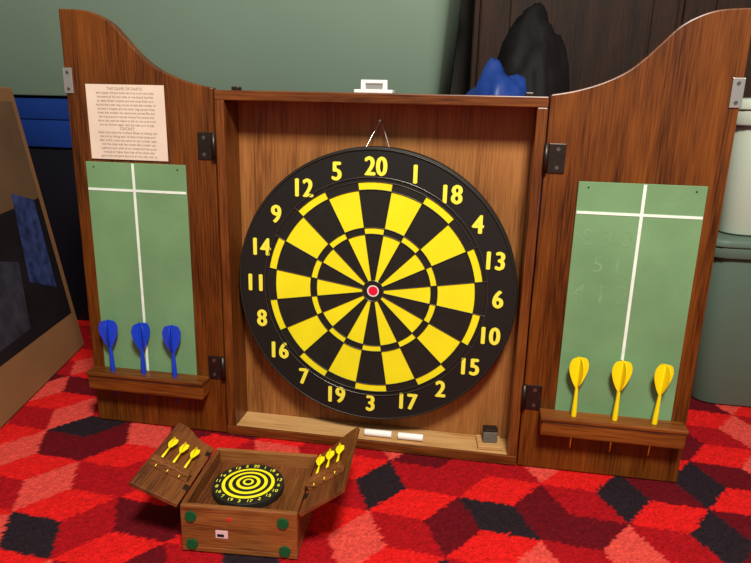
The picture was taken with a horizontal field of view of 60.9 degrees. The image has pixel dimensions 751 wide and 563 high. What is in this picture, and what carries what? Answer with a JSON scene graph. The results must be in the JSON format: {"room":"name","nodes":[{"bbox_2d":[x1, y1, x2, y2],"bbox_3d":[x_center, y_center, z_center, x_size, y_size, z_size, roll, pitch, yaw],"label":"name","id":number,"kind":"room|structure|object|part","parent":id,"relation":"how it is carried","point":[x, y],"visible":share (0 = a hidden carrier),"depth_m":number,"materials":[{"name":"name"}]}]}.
{"room":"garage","nodes":[
{"label":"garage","id":0,"kind":"room"},
{"bbox_2d":[0,319,750,562],"bbox_3d":[-0.060,0.429,0.565,5.000,0.001,3.710,4,15,9],"label":"floor","id":1,"kind":"structure","parent":0,"point":[66,470],"depth_m":0.95,"materials":[{"name":"carpet"}]},
{"bbox_2d":[0,87,83,428],"bbox_3d":[-0.873,-0.053,1.144,0.419,0.586,0.647,0,15,-5],"label":"picture frame","id":2,"kind":"object","parent":1,"relation":"on","point":[40,332],"visible":1,"depth_m":1.32,"materials":[{"name":"brown wood"}]},
{"bbox_2d":[0,262,30,351],"bbox_3d":[-0.703,0.028,1.217,0.030,0.164,0.166,0,15,-5],"label":"print","id":3,"kind":"object","parent":2,"relation":"attached to","point":[15,291],"depth_m":1.24},
{"bbox_2d":[11,194,56,286],"bbox_3d":[-0.728,-0.081,1.356,0.037,0.217,0.126,1,15,-2],"label":"print","id":4,"kind":"object","parent":2,"relation":"attached to","point":[28,231],"depth_m":1.35},
{"bbox_2d":[0,198,70,365],"bbox_3d":[-0.705,0.019,1.173,0.192,0.264,0.558,4,15,9],"label":"print","id":5,"kind":"object","parent":2,"relation":"attached to","point":[35,302],"depth_m":1.31},
{"bbox_2d":[14,96,88,319],"bbox_3d":[-0.487,-0.212,1.790,1.306,0.570,0.506,4,15,9],"label":"storage tote","id":6,"kind":"object","parent":1,"relation":"on","point":[45,121],"visible":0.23,"depth_m":1.58,"materials":[{"name":"blue plastic"}]},
{"bbox_3d":[-0.481,-0.461,1.722,1.306,0.054,0.506,4,15,9],"label":"lid","id":7,"kind":"part","parent":6,"relation":"part of","materials":[{"name":"blue plastic"}]},
{"bbox_2d":[28,147,88,319],"bbox_3d":[-0.488,-0.154,1.806,1.280,0.450,0.480,4,15,9],"label":"tub","id":8,"kind":"object","parent":6,"relation":"attached to","point":[53,166],"depth_m":1.61,"materials":[{"name":"black plastic"}]},
{"bbox_2d":[0,0,462,96],"bbox_3d":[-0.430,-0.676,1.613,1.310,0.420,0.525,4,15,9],"label":"wall","id":9,"kind":"structure","parent":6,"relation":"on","point":[251,45],"depth_m":1.39,"materials":[{"name":"green paint"}]},
{"bbox_2d":[128,422,359,558],"bbox_3d":[-0.170,0.277,0.888,0.278,0.114,0.164,3,15,5],"label":"cabinet","id":10,"kind":"object","parent":1,"relation":"on","point":[243,501],"visible":1,"depth_m":0.85,"materials":[{"name":"brown wood"}]},
{"bbox_3d":[-0.276,0.251,0.892,0.064,0.032,0.162,3,15,5],"label":"mini door","id":11,"kind":"part","parent":10,"relation":"part of","materials":[{"name":"brown wood"}]},
{"bbox_3d":[-0.240,0.295,0.892,0.007,0.060,0.131,3,15,5],"label":"panel","id":12,"kind":"part","parent":10,"relation":"part of","materials":[{"name":"brown wood"}]},
{"bbox_3d":[-0.175,0.317,0.819,0.152,0.060,0.007,3,15,5],"label":"panel","id":13,"kind":"part","parent":10,"relation":"part of","materials":[{"name":"brown wood"}]},
{"bbox_3d":[-0.169,0.331,0.894,0.152,0.007,0.145,3,15,5],"label":"panel","id":14,"kind":"part","parent":10,"relation":"part of","materials":[{"name":"brown wood"}]},
{"bbox_3d":[-0.168,0.291,0.883,0.138,0.004,0.131,3,15,5],"label":"panel","id":15,"kind":"part","parent":10,"relation":"part of","materials":[{"name":"brown wood"}]},
{"bbox_3d":[-0.162,0.281,0.952,0.152,0.060,0.007,3,15,5],"label":"panel","id":16,"kind":"part","parent":10,"relation":"part of","materials":[{"name":"brown wood"}]},
{"bbox_3d":[-0.096,0.302,0.879,0.007,0.060,0.131,3,15,5],"label":"panel","id":17,"kind":"part","parent":10,"relation":"part of","materials":[{"name":"brown wood"}]},
{"bbox_3d":[-0.060,0.255,0.872,0.058,0.044,0.162,3,15,5],"label":"mini door","id":18,"kind":"part","parent":10,"relation":"part of","materials":[{"name":"brown wood"}]},
{"bbox_2d":[214,80,548,464],"bbox_3d":[-0.003,-0.013,1.043,0.500,0.602,0.068,4,15,9],"label":"cabinet","id":19,"kind":"object","parent":1,"relation":"on","point":[496,143],"visible":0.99,"depth_m":1.03,"materials":[{"name":"brown wood"}]},
{"bbox_2d":[59,9,227,431],"bbox_3d":[-0.378,-0.075,1.052,0.252,0.699,0.049,4,15,9],"label":"door","id":20,"kind":"structure","parent":19,"relation":"attached to","point":[143,135],"depth_m":1.05,"materials":[{"name":"brown wood"}]},
{"bbox_3d":[-0.487,-0.319,1.014,0.014,0.039,0.002,4,15,9],"label":"latch plate","id":21,"kind":"part","parent":20,"relation":"part of","materials":[{"name":"silver metal"}]},
{"bbox_2d":[98,319,117,395],"bbox_3d":[-0.462,0.135,1.114,0.023,0.142,0.023,12,18,33],"label":"blue dart","id":22,"kind":"object","parent":20,"relation":"attached to","point":[108,329],"visible":1,"depth_m":1.10,"materials":[{"name":"plastic"}]},
{"bbox_3d":[-0.468,0.092,1.101,0.017,0.053,0.002,-1,15,-9],"label":"flight blade","id":23,"kind":"part","parent":22,"relation":"part of","materials":[{"name":"blue plastic"}]},
{"bbox_3d":[-0.459,0.094,1.095,0.003,0.053,0.016,-1,15,-10],"label":"flight blade","id":24,"kind":"part","parent":22,"relation":"part of","materials":[{"name":"blue plastic"}]},
{"bbox_3d":[-0.453,0.092,1.104,0.016,0.053,0.002,-1,15,-10],"label":"flight blade","id":25,"kind":"part","parent":22,"relation":"part of","materials":[{"name":"blue plastic"}]},
{"bbox_2d":[131,322,149,399],"bbox_3d":[-0.402,0.139,1.104,0.023,0.142,0.023,4,15,9],"label":"blue dart","id":26,"kind":"object","parent":20,"relation":"attached to","point":[140,332],"visible":0.99,"depth_m":1.09,"materials":[{"name":"plastic"}]},
{"bbox_3d":[-0.408,0.097,1.089,0.015,0.053,0.001,-8,18,-32],"label":"flight blade","id":27,"kind":"part","parent":26,"relation":"part of","materials":[{"name":"blue plastic"}]},
{"bbox_3d":[-0.397,0.098,1.087,0.001,0.053,0.015,-8,18,-32],"label":"flight blade","id":28,"kind":"part","parent":26,"relation":"part of","materials":[{"name":"blue plastic"}]},
{"bbox_3d":[-0.395,0.095,1.097,0.015,0.053,0.001,-8,18,-32],"label":"flight blade","id":29,"kind":"part","parent":26,"relation":"part of","materials":[{"name":"blue plastic"}]},
{"bbox_3d":[-0.392,-0.012,1.079,0.174,0.371,0.002,4,15,9],"label":"chalkboard panel","id":30,"kind":"part","parent":20,"relation":"part of","materials":[{"name":"green"}]},
{"bbox_2d":[162,325,180,402],"bbox_3d":[-0.347,0.143,1.095,0.023,0.142,0.023,14,20,39],"label":"blue dart","id":31,"kind":"object","parent":20,"relation":"attached to","point":[171,334],"visible":0.99,"depth_m":1.08,"materials":[{"name":"plastic"}]},
{"bbox_3d":[-0.353,0.100,1.083,0.016,0.053,0.005,4,15,9],"label":"flight blade","id":32,"kind":"part","parent":31,"relation":"part of","materials":[{"name":"blue plastic"}]},
{"bbox_3d":[-0.345,0.102,1.076,0.002,0.053,0.015,0,15,-5],"label":"flight blade","id":33,"kind":"part","parent":31,"relation":"part of","materials":[{"name":"blue plastic"}]},
{"bbox_3d":[-0.338,0.100,1.084,0.016,0.053,0.002,0,15,-5],"label":"flight blade","id":34,"kind":"part","parent":31,"relation":"part of","materials":[{"name":"blue plastic"}]},
{"bbox_3d":[-0.242,-0.020,1.082,0.015,0.553,0.060,4,15,9],"label":"panel","id":35,"kind":"part","parent":19,"relation":"part of","materials":[{"name":"brown wood"}]},
{"bbox_3d":[-0.018,-0.291,0.953,0.007,0.013,0.005,4,15,9],"label":"clasp post","id":36,"kind":"part","parent":19,"relation":"part of","materials":[{"name":"white plastic"}]},
{"bbox_3d":[-0.010,0.270,1.119,0.500,0.015,0.057,4,15,9],"label":"panel","id":37,"kind":"part","parent":19,"relation":"part of","materials":[{"name":"brown wood"}]},
{"bbox_3d":[-0.002,-0.290,0.951,0.026,0.009,0.002,4,15,9],"label":"clasp plate","id":38,"kind":"part","parent":19,"relation":"part of","materials":[{"name":"silver metal"}]},
{"bbox_2d":[364,429,391,437],"bbox_3d":[0.004,0.261,1.100,0.047,0.012,0.013,4,15,9],"label":"stick","id":39,"kind":"object","parent":19,"relation":"on","point":[367,432],"visible":1,"depth_m":1.09,"materials":[{"name":"white"}]},
{"bbox_2d":[239,120,517,418],"bbox_3d":[0.000,-0.009,1.050,0.459,0.499,0.042,4,15,9],"label":"dartboard","id":40,"kind":"object","parent":19,"relation":"in","point":[378,282],"depth_m":1.03,"materials":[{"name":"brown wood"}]},
{"bbox_3d":[0.003,-0.277,0.969,0.500,0.015,0.060,4,15,9],"label":"panel","id":41,"kind":"part","parent":19,"relation":"part of","materials":[{"name":"brown wood"}]},
{"bbox_3d":[0.014,-0.289,0.947,0.007,0.013,0.005,4,15,9],"label":"clasp post","id":42,"kind":"part","parent":19,"relation":"part of","materials":[{"name":"white plastic"}]},
{"bbox_2d":[398,432,422,440],"bbox_3d":[0.060,0.265,1.091,0.043,0.012,0.013,4,15,9],"label":"stick","id":43,"kind":"object","parent":19,"relation":"on","point":[405,436],"visible":1,"depth_m":1.09,"materials":[{"name":"white"}]},
{"bbox_2d":[476,425,501,449],"bbox_3d":[0.192,0.261,1.081,0.040,0.031,0.040,2,15,3],"label":"eraser","id":44,"kind":"object","parent":19,"relation":"on","point":[489,439],"visible":1,"depth_m":1.07,"materials":[{"name":"grey"}]},
{"bbox_3d":[0.235,0.013,1.004,0.015,0.553,0.060,4,15,9],"label":"panel","id":45,"kind":"part","parent":19,"relation":"part of","materials":[{"name":"brown wood"}]},
{"bbox_2d":[517,8,750,481],"bbox_3d":[0.361,-0.024,0.931,0.252,0.699,0.049,4,15,9],"label":"door","id":46,"kind":"structure","parent":19,"relation":"attached to","point":[636,162],"depth_m":0.93,"materials":[{"name":"brown wood"}]},
{"bbox_2d":[569,356,588,446],"bbox_3d":[0.309,0.189,0.989,0.023,0.152,0.023,13,19,36],"label":"yellow dart","id":47,"kind":"object","parent":46,"relation":"attached to","point":[579,366],"visible":1,"depth_m":0.97,"materials":[{"name":"plastic"}]},
{"bbox_3d":[0.302,0.141,0.975,0.015,0.053,0.001,-1,15,-7],"label":"flight blade","id":48,"kind":"part","parent":47,"relation":"part of","materials":[{"name":"yellow plastic"}]},
{"bbox_3d":[0.311,0.143,0.968,0.001,0.053,0.015,-1,15,-7],"label":"flight blade","id":49,"kind":"part","parent":47,"relation":"part of","materials":[{"name":"yellow plastic"}]},
{"bbox_3d":[0.318,0.141,0.977,0.015,0.053,0.001,-1,15,-7],"label":"flight blade","id":50,"kind":"part","parent":47,"relation":"part of","materials":[{"name":"yellow plastic"}]},
{"bbox_2d":[609,360,632,451],"bbox_3d":[0.370,0.193,0.979,0.023,0.152,0.023,15,20,41],"label":"yellow dart","id":51,"kind":"object","parent":46,"relation":"attached to","point":[622,370],"visible":1,"depth_m":0.96,"materials":[{"name":"plastic"}]},
{"bbox_3d":[0.364,0.145,0.965,0.016,0.053,0.001,1,15,-2],"label":"flight blade","id":52,"kind":"part","parent":51,"relation":"part of","materials":[{"name":"yellow plastic"}]},
{"bbox_3d":[0.372,0.147,0.958,0.002,0.053,0.016,1,15,-2],"label":"flight blade","id":53,"kind":"part","parent":51,"relation":"part of","materials":[{"name":"yellow plastic"}]},
{"bbox_3d":[0.379,0.145,0.966,0.016,0.053,0.001,1,15,-1],"label":"flight blade","id":54,"kind":"part","parent":51,"relation":"part of","materials":[{"name":"yellow plastic"}]},
{"bbox_3d":[0.374,0.041,0.954,0.174,0.371,0.002,4,15,9],"label":"chalkboard panel","id":55,"kind":"part","parent":46,"relation":"part of","materials":[{"name":"green"}]},
{"bbox_2d":[647,363,673,455],"bbox_3d":[0.429,0.197,0.969,0.023,0.152,0.023,12,18,33],"label":"yellow dart","id":56,"kind":"object","parent":46,"relation":"attached to","point":[663,375],"visible":1,"depth_m":0.95,"materials":[{"name":"plastic"}]},
{"bbox_3d":[0.423,0.149,0.955,0.016,0.053,0.002,-1,15,-10],"label":"flight blade","id":57,"kind":"part","parent":56,"relation":"part of","materials":[{"name":"yellow plastic"}]},
{"bbox_3d":[0.432,0.151,0.949,0.003,0.053,0.016,-2,16,-13],"label":"flight blade","id":58,"kind":"part","parent":56,"relation":"part of","materials":[{"name":"yellow plastic"}]},
{"bbox_3d":[0.437,0.149,0.957,0.017,0.053,0.002,-1,15,-9],"label":"flight blade","id":59,"kind":"part","parent":56,"relation":"part of","materials":[{"name":"yellow plastic"}]},
{"bbox_3d":[0.484,-0.253,0.855,0.014,0.039,0.002,4,15,9],"label":"latch plate","id":60,"kind":"part","parent":46,"relation":"part of","materials":[{"name":"silver metal"}]},
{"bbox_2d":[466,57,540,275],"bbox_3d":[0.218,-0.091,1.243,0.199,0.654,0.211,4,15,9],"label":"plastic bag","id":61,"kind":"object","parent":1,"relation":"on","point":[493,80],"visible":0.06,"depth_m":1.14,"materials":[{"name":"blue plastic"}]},
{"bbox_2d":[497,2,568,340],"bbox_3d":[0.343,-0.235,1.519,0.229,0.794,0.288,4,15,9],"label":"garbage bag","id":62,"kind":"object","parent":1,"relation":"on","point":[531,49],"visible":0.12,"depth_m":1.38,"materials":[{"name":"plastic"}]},
{"bbox_2d":[469,0,750,97],"bbox_3d":[0.771,-0.560,1.790,0.990,1.300,0.468,4,15,9],"label":"wooden sideboard","id":63,"kind":"object","parent":1,"relation":"on","point":[603,40],"visible":0.02,"depth_m":1.57,"materials":[{"name":"brown wood"}]},
{"bbox_3d":[0.494,-0.544,1.611,0.475,1.190,0.012,4,15,9],"label":"door panel","id":64,"kind":"part","parent":63,"relation":"part of","materials":[{"name":"brown wood"}]},
{"bbox_3d":[0.972,-0.511,1.533,0.475,1.190,0.012,4,15,9],"label":"door panel","id":65,"kind":"part","parent":63,"relation":"part of","materials":[{"name":"brown wood"}]},
{"bbox_2d":[691,231,750,406],"bbox_3d":[0.963,0.046,1.401,0.630,0.345,0.475,4,15,9],"label":"storage tote","id":66,"kind":"object","parent":1,"relation":"on","point":[722,375],"visible":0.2,"depth_m":1.24,"materials":[{"name":"green plastic"}]},
{"bbox_3d":[0.967,-0.112,1.358,0.630,0.018,0.475,4,15,9],"label":"lid","id":67,"kind":"part","parent":66,"relation":"part of","materials":[{"name":"green plastic"}]},
{"bbox_2d":[719,98,750,235],"bbox_3d":[0.978,-0.243,1.326,0.615,0.250,0.465,4,15,9],"label":"storage tote","id":68,"kind":"object","parent":66,"relation":"on","point":[735,219],"visible":0.23,"depth_m":1.18,"materials":[{"name":"white plastic"}]},
{"bbox_3d":[0.981,-0.353,1.296,0.615,0.022,0.465,4,15,9],"label":"lid","id":69,"kind":"part","parent":68,"relation":"part of","materials":[{"name":"white plastic"}]},
{"bbox_2d":[450,0,473,94],"bbox_3d":[0.295,-1.208,2.053,5.000,2.410,0.100,4,15,9],"label":"wall","id":70,"kind":"structure","parent":0,"point":[460,84],"depth_m":2.12,"materials":[{"name":"paint"}]}
]}

